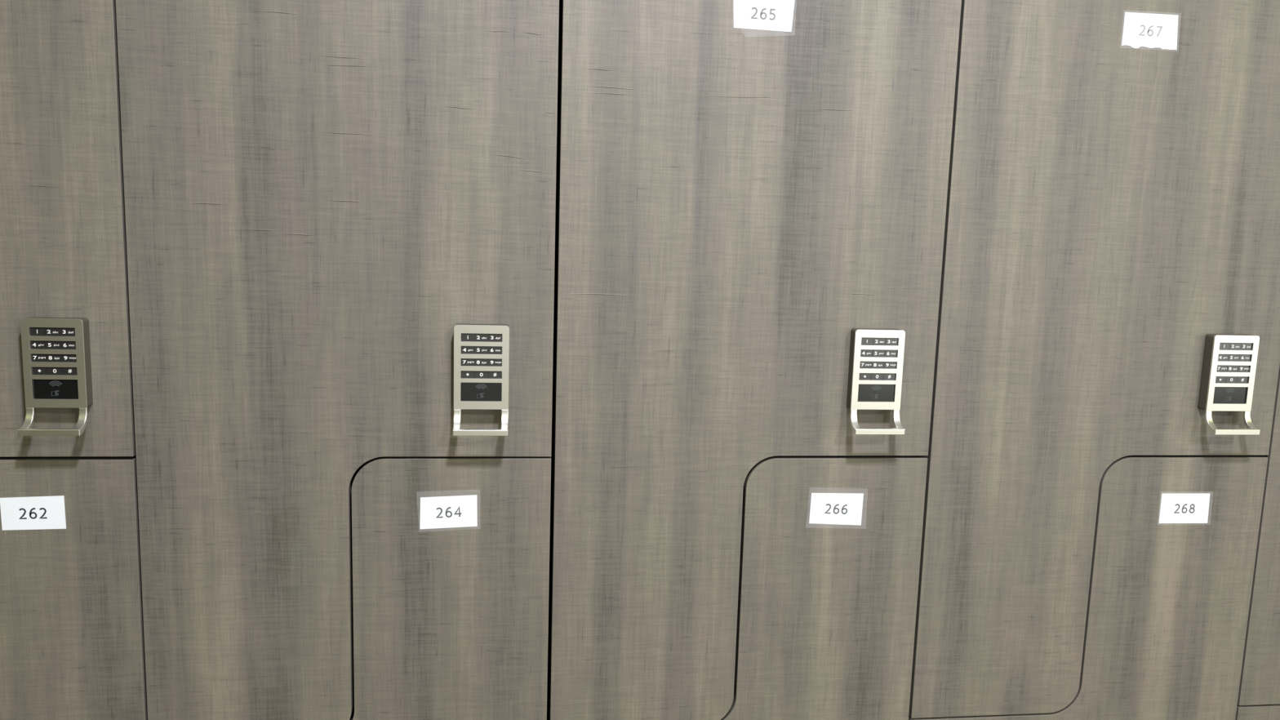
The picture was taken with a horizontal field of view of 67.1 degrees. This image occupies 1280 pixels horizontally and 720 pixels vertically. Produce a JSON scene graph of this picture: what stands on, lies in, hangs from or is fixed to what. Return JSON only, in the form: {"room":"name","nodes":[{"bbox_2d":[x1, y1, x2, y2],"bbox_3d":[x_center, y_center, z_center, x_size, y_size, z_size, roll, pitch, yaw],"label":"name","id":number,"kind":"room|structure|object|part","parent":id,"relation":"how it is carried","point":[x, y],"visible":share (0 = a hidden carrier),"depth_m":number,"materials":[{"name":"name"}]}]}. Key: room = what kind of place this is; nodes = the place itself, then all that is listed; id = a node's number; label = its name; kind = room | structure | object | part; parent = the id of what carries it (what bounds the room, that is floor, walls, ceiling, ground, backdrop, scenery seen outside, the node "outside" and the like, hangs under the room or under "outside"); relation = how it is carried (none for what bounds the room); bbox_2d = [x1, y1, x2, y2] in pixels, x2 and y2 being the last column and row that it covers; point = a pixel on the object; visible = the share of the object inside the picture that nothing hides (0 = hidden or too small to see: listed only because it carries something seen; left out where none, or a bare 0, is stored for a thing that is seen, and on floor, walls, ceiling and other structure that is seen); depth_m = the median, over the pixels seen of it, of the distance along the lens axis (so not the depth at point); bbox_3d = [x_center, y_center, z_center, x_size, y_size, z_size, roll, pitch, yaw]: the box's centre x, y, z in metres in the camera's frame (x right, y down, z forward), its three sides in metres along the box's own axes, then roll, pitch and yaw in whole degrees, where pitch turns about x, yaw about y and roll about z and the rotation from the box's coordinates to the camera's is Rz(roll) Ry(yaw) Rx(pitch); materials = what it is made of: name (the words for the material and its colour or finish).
{"room":"changing room","nodes":[
{"label":"changing room","id":0,"kind":"room"},
{"bbox_3d":[0.656,1.482,-0.069,8.600,0.100,3.750,1,8,-7],"label":"floor","id":1,"kind":"structure","parent":0,"visible":0},
{"bbox_3d":[0.038,1.156,1.377,1.905,0.100,0.460,1,8,-7],"label":"trim","id":2,"kind":"structure","parent":1,"relation":"on","visible":0},
{"bbox_2d":[0,455,147,719],"bbox_3d":[-0.695,0.580,1.157,0.378,1.058,0.460,1,8,-7],"label":"locker","id":3,"kind":"object","parent":2,"relation":"on","point":[72,639],"visible":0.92,"depth_m":0.89,"materials":[{"name":"grey laminate"}]},
{"bbox_2d":[0,0,135,457],"bbox_3d":[-0.670,-0.184,1.033,0.378,1.053,0.490,1,8,-7],"label":"locker","id":4,"kind":"object","parent":3,"relation":"on","point":[66,384],"visible":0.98,"depth_m":0.84,"materials":[{"name":"grey laminate"}]},
{"bbox_3d":[-0.515,0.054,0.848,0.050,0.022,0.018,1,8,-7],"label":"pull handle","id":5,"kind":"part","parent":4,"relation":"part of","materials":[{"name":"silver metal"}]},
{"bbox_2d":[349,456,551,719],"bbox_3d":[-0.318,0.584,1.206,0.378,1.059,0.461,1,8,-7],"label":"locker","id":6,"kind":"object","parent":2,"relation":"on","point":[451,554],"visible":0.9,"depth_m":0.94,"materials":[{"name":"grey laminate"}]},
{"bbox_2d":[115,0,559,719],"bbox_3d":[-0.293,-0.180,1.083,0.378,1.053,0.490,1,8,-7],"label":"locker","id":7,"kind":"object","parent":6,"relation":"on","point":[340,215],"visible":0.99,"depth_m":0.88,"materials":[{"name":"grey laminate"}]},
{"bbox_3d":[-0.148,0.058,0.896,0.050,0.022,0.018,1,8,-7],"label":"pull handle","id":8,"kind":"part","parent":7,"relation":"part of","materials":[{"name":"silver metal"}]},
{"bbox_2d":[546,455,927,719],"bbox_3d":[0.060,0.589,1.256,0.378,1.059,0.461,1,8,-7],"label":"locker","id":9,"kind":"object","parent":2,"relation":"on","point":[830,545],"visible":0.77,"depth_m":0.99,"materials":[{"name":"grey laminate"}]},
{"bbox_2d":[547,0,961,719],"bbox_3d":[0.085,-0.175,1.132,0.378,1.053,0.490,1,8,-7],"label":"locker","id":10,"kind":"object","parent":9,"relation":"on","point":[751,195],"visible":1,"depth_m":0.93,"materials":[{"name":"grey laminate"}]},
{"bbox_3d":[0.233,0.061,0.946,0.050,0.022,0.018,1,8,-7],"label":"pull handle","id":11,"kind":"part","parent":10,"relation":"part of","materials":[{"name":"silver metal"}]},
{"bbox_3d":[0.088,0.620,1.040,0.378,1.059,0.019,1,8,-7],"label":"door","id":12,"kind":"part","parent":9,"relation":"part of","materials":[{"name":"grey laminate"}]},
{"bbox_2d":[908,455,1267,719],"bbox_3d":[0.438,0.593,1.306,0.379,1.059,0.461,1,8,-7],"label":"locker","id":13,"kind":"object","parent":2,"relation":"on","point":[1175,538],"visible":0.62,"depth_m":1.04,"materials":[{"name":"grey laminate"}]},
{"bbox_2d":[908,0,1279,718],"bbox_3d":[0.463,-0.171,1.182,0.379,1.054,0.490,1,8,-7],"label":"locker","id":14,"kind":"object","parent":13,"relation":"on","point":[1110,282],"visible":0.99,"depth_m":0.98,"materials":[{"name":"grey laminate"}]},
{"bbox_3d":[0.611,0.065,0.995,0.050,0.022,0.018,1,8,-7],"label":"pull handle","id":15,"kind":"part","parent":14,"relation":"part of","materials":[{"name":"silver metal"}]},
{"bbox_2d":[1235,704,1279,719],"bbox_3d":[0.815,0.597,1.355,0.379,1.059,0.460,1,8,-7],"label":"locker","id":16,"kind":"object","parent":2,"relation":"on","point":[1260,712],"visible":0.08,"depth_m":1.07,"materials":[{"name":"grey laminate"}]},
{"bbox_2d":[1237,365,1279,705],"bbox_3d":[0.839,-0.169,1.246,0.379,1.054,0.460,1,8,-7],"label":"locker","id":17,"kind":"object","parent":16,"relation":"on","point":[1260,681],"visible":0.11,"depth_m":1.06,"materials":[{"name":"grey laminate"}]}
]}

